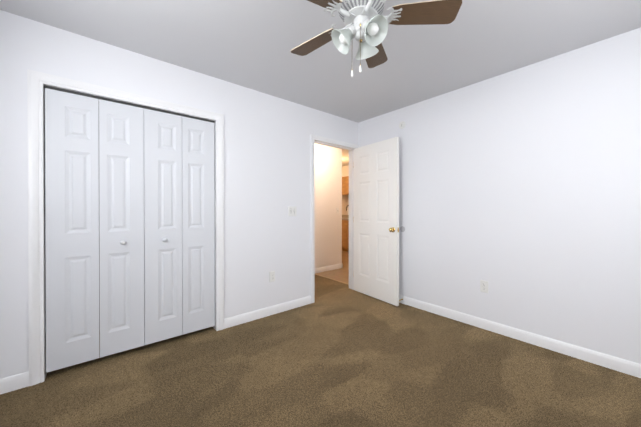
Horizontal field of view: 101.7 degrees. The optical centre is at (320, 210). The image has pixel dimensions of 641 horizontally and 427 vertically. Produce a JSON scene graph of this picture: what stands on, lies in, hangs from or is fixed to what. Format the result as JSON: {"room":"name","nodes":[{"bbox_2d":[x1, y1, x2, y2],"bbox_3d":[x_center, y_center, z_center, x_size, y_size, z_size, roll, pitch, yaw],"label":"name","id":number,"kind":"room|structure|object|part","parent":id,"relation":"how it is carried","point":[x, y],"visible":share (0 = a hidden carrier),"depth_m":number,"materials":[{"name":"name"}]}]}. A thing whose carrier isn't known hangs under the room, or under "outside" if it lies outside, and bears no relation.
{"room":"empty bedroom","nodes":[
{"label":"empty bedroom","id":0,"kind":"room"},
{"bbox_2d":[0,10,357,378],"bbox_3d":[-0.928,-0.057,2.664,3.760,2.440,0.120,0,0,-40],"label":"wall","id":1,"kind":"structure","parent":0,"point":[267,160],"depth_m":2.58,"materials":[{"name":"white paint"}]},
{"bbox_2d":[0,371,28,394],"bbox_3d":[-2.076,1.121,1.623,0.356,0.094,0.013,0,0,-40],"label":"baseboard","id":2,"kind":"structure","parent":1,"relation":"attached to","point":[13,382],"depth_m":1.69,"materials":[{"name":"white paint"}]},
{"bbox_2d":[27,69,223,385],"bbox_3d":[-1.488,0.142,2.197,1.185,2.046,0.120,0,0,-40],"label":"door frame","id":3,"kind":"structure","parent":1,"relation":"attached to","point":[45,373],"depth_m":1.83,"materials":[{"name":"white paint"}]},
{"bbox_2d":[44,85,214,122],"bbox_3d":[-1.471,-0.853,2.173,1.145,0.018,0.032,0,0,-40],"label":"track","id":4,"kind":"object","parent":1,"relation":"attached to","point":[96,97],"visible":0.79,"depth_m":2.06,"materials":[{"name":"grey metal"}]},
{"bbox_2d":[45,88,98,372],"bbox_3d":[-1.794,0.140,1.897,0.281,1.963,0.022,0,0,-40],"label":"closet door","id":5,"kind":"structure","parent":4,"relation":"hanging from","point":[72,213],"depth_m":1.88,"materials":[{"name":"white paint"}]},
{"bbox_2d":[99,99,143,357],"bbox_3d":[-1.563,0.139,2.064,0.281,1.963,0.062,0,0,-40],"label":"closet door","id":6,"kind":"structure","parent":4,"relation":"hanging from","point":[121,180],"depth_m":2.07,"materials":[{"name":"white paint"}]},
{"bbox_2d":[144,109,181,344],"bbox_3d":[-1.345,0.139,2.246,0.281,1.963,0.062,0,0,-40],"label":"closet door","id":7,"kind":"structure","parent":4,"relation":"hanging from","point":[162,225],"depth_m":2.25,"materials":[{"name":"white paint"}]},
{"bbox_2d":[182,116,214,334],"bbox_3d":[-1.140,0.138,2.444,0.281,1.963,0.022,0,0,-40],"label":"closet door","id":8,"kind":"structure","parent":4,"relation":"hanging from","point":[198,251],"depth_m":2.43,"materials":[{"name":"white paint"}]},
{"bbox_2d":[224,296,310,328],"bbox_3d":[-0.536,1.116,2.911,1.083,0.094,0.013,0,0,-40],"label":"baseboard","id":9,"kind":"structure","parent":1,"relation":"attached to","point":[257,314],"depth_m":2.85,"materials":[{"name":"white paint"}]},
{"bbox_2d":[269,271,274,281],"bbox_3d":[-0.536,0.740,2.912,0.070,0.115,0.009,0,0,-40],"label":"outlet","id":10,"kind":"object","parent":1,"relation":"attached to","point":[271,276],"visible":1,"depth_m":2.91,"materials":[{"name":"white plastic"}]},
{"bbox_2d":[288,206,296,215],"bbox_3d":[-0.328,0.012,3.078,0.116,0.115,0.016,0,0,-40],"label":"double light switch","id":11,"kind":"object","parent":1,"relation":"attached to","point":[292,210],"visible":1,"depth_m":3.08,"materials":[{"name":"white plastic"}]},
{"bbox_2d":[311,134,358,302],"bbox_3d":[0.178,0.106,3.579,0.874,2.107,0.139,0,0,-40],"label":"door frame","id":12,"kind":"structure","parent":1,"relation":"attached to","point":[328,140],"depth_m":3.44,"materials":[{"name":"white paint"}]},
{"bbox_2d":[353,137,398,305],"bbox_3d":[0.711,0.133,3.452,0.035,2.030,0.775,0,0,-35],"label":"entry door","id":13,"kind":"structure","parent":1,"relation":"in","point":[375,218],"depth_m":3.39,"materials":[{"name":"white paint"}]},
{"bbox_2d":[0,275,640,426],"bbox_3d":[-0.123,1.192,1.863,3.720,0.050,4.450,0,0,-40],"label":"floor carpet","id":14,"kind":"object","parent":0,"point":[337,354],"visible":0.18,"depth_m":1.79,"materials":[{"name":"brown carpet"}]},
{"bbox_2d":[0,0,640,165],"bbox_3d":[-0.021,-1.332,3.928,6.780,0.100,7.740,0,0,-40],"label":"ceiling","id":15,"kind":"structure","parent":0,"point":[251,44],"depth_m":1.95,"materials":[{"name":"white paint"}]},
{"bbox_2d":[291,0,461,76],"bbox_3d":[0.191,-0.991,1.390,0.960,0.561,0.960,0,0,-40],"label":"ceiling fan","id":16,"kind":"object","parent":15,"relation":"hanging from","point":[366,23],"visible":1,"depth_m":1.35,"materials":[{"name":"white metal"}]},
{"label":"blade","id":17,"kind":"part","parent":16,"relation":"part of","materials":[{"name":"brown wood"}]},
{"bbox_3d":[-0.064,-1.025,1.220,0.342,0.006,0.138,0,13,-31],"label":"blade","id":18,"kind":"part","parent":16,"relation":"part of","materials":[{"name":"brown wood"}]},
{"bbox_3d":[0.121,-0.904,1.382,0.128,0.128,0.134,0,0,-4],"label":"lamp shade","id":19,"kind":"part","parent":16,"relation":"part of","materials":[{"name":"white glass"}]},
{"bbox_3d":[0.131,-0.915,1.382,0.064,0.062,0.057,0,0,-4],"label":"bulb","id":20,"kind":"part","parent":16,"relation":"part of","materials":[{"name":"white glass"}]},
{"bbox_2d":[347,25,355,37],"bbox_3d":[0.167,-0.948,1.385,0.064,0.064,0.061,0,0,-4],"label":"socket","id":21,"kind":"object","parent":16,"relation":"attached to","point":[351,29],"depth_m":1.36,"materials":[{"name":"grey ceramic"}]},
{"bbox_3d":[0.205,-0.834,1.343,0.013,0.248,0.013,0,0,-40],"label":"chain","id":22,"kind":"part","parent":16,"relation":"part of","materials":[{"name":"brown metal"}]},
{"bbox_3d":[0.215,-1.146,1.387,0.248,0.250,0.248,0,0,-40],"label":"motor","id":23,"kind":"part","parent":16,"relation":"part of","materials":[{"name":"white metal"}]},
{"bbox_3d":[0.257,-0.904,1.473,0.134,0.128,0.128,0,0,26],"label":"lamp shade","id":24,"kind":"part","parent":16,"relation":"part of","materials":[{"name":"white glass"}]},
{"bbox_2d":[362,19,372,33],"bbox_3d":[0.243,-0.948,1.347,0.061,0.064,0.064,0,0,-34],"label":"socket","id":25,"kind":"object","parent":16,"relation":"attached to","point":[364,21],"depth_m":1.33,"materials":[{"name":"grey ceramic"}]},
{"bbox_3d":[0.262,-0.914,1.318,0.057,0.062,0.064,0,0,-34],"label":"bulb","id":26,"kind":"part","parent":16,"relation":"part of","materials":[{"name":"white glass"}]},
{"bbox_3d":[0.268,-0.904,1.310,0.134,0.128,0.128,0,0,-34],"label":"lamp shade","id":27,"kind":"part","parent":16,"relation":"part of","materials":[{"name":"white glass"}]},
{"label":"blade","id":28,"kind":"part","parent":16,"relation":"part of","materials":[{"name":"brown wood"}]},
{"label":"blade","id":29,"kind":"part","parent":16,"relation":"part of","materials":[{"name":"brown wood"}]},
{"bbox_2d":[315,143,337,267],"bbox_3d":[-0.685,-0.063,4.368,2.520,2.440,0.120,0,0,-40],"label":"wall","id":30,"kind":"structure","parent":0,"point":[329,198],"depth_m":4.96,"materials":[{"name":"white paint"}]},
{"bbox_2d":[315,263,342,272],"bbox_3d":[-0.547,1.109,4.421,2.553,0.094,0.043,0,0,-40],"label":"baseboard","id":31,"kind":"structure","parent":30,"relation":"attached to","point":[328,268],"depth_m":4.96,"materials":[{"name":"white paint"}]},
{"bbox_2d":[315,250,348,283],"bbox_3d":[0.308,1.174,6.443,2.820,0.048,4.080,0,0,-40],"label":"floor","id":32,"kind":"structure","parent":0,"point":[341,274],"depth_m":4.85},
{"bbox_2d":[342,221,348,250],"bbox_3d":[0.892,0.709,7.470,0.604,0.870,0.572,0,0,-40],"label":"base cabinet","id":33,"kind":"object","parent":32,"relation":"on","point":[345,224],"depth_m":7.24,"materials":[{"name":"brown wood"}]},
{"bbox_2d":[337,148,342,263],"bbox_3d":[-0.636,-0.071,6.397,0.120,2.440,3.170,0,0,-40],"label":"wall","id":34,"kind":"structure","parent":0,"point":[340,198],"depth_m":5.19,"materials":[{"name":"white paint"}]},
{"bbox_2d":[342,165,348,176],"bbox_3d":[0.993,-1.141,7.548,0.340,0.310,2.850,0,0,-40],"label":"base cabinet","id":35,"kind":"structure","parent":0,"point":[345,169],"depth_m":7.60,"materials":[{"name":"white paint"}]},
{"bbox_2d":[343,195,348,214],"bbox_3d":[1.436,-0.075,7.381,0.120,2.440,4.320,0,0,-40],"label":"wall","id":36,"kind":"structure","parent":0,"point":[345,198],"depth_m":8.08,"materials":[{"name":"white paint"}]},
{"bbox_2d":[342,177,345,195],"bbox_3d":[0.707,-0.723,7.896,0.334,0.530,0.572,0,0,-40],"label":"upper cabinet","id":37,"kind":"object","parent":36,"relation":"attached to","point":[343,178],"depth_m":7.67,"materials":[{"name":"brown wood"}]},
{"bbox_2d":[346,177,348,194],"bbox_3d":[0.995,-0.721,7.551,0.334,0.530,0.572,0,0,-40],"label":"upper cabinet","id":38,"kind":"object","parent":36,"relation":"attached to","point":[347,178],"depth_m":7.55,"materials":[{"name":"brown wood"}]},
{"bbox_2d":[358,27,640,363],"bbox_3d":[1.657,-0.056,2.598,0.120,2.440,3.540,0,0,-40],"label":"wall","id":39,"kind":"structure","parent":0,"point":[520,190],"depth_m":2.26,"materials":[{"name":"white paint"}]},
{"bbox_2d":[399,121,405,128],"bbox_3d":[1.017,-1.064,3.256,0.012,0.094,0.094,0,0,-40],"label":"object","id":40,"kind":"object","parent":39,"relation":"attached to","point":[402,124],"visible":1,"depth_m":3.25,"materials":[{"name":"white plastic"}]},
{"bbox_2d":[480,280,487,292],"bbox_3d":[1.606,0.749,2.562,0.009,0.115,0.070,0,0,-40],"label":"outlet","id":41,"kind":"object","parent":39,"relation":"attached to","point":[483,286],"visible":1,"depth_m":2.56,"materials":[{"name":"white plastic"}]},
{"bbox_2d":[399,295,640,377],"bbox_3d":[1.597,1.117,2.572,0.013,0.094,3.270,0,0,-40],"label":"baseboard","id":42,"kind":"structure","parent":39,"relation":"attached to","point":[608,361],"depth_m":2.24,"materials":[{"name":"white paint"}]}
]}

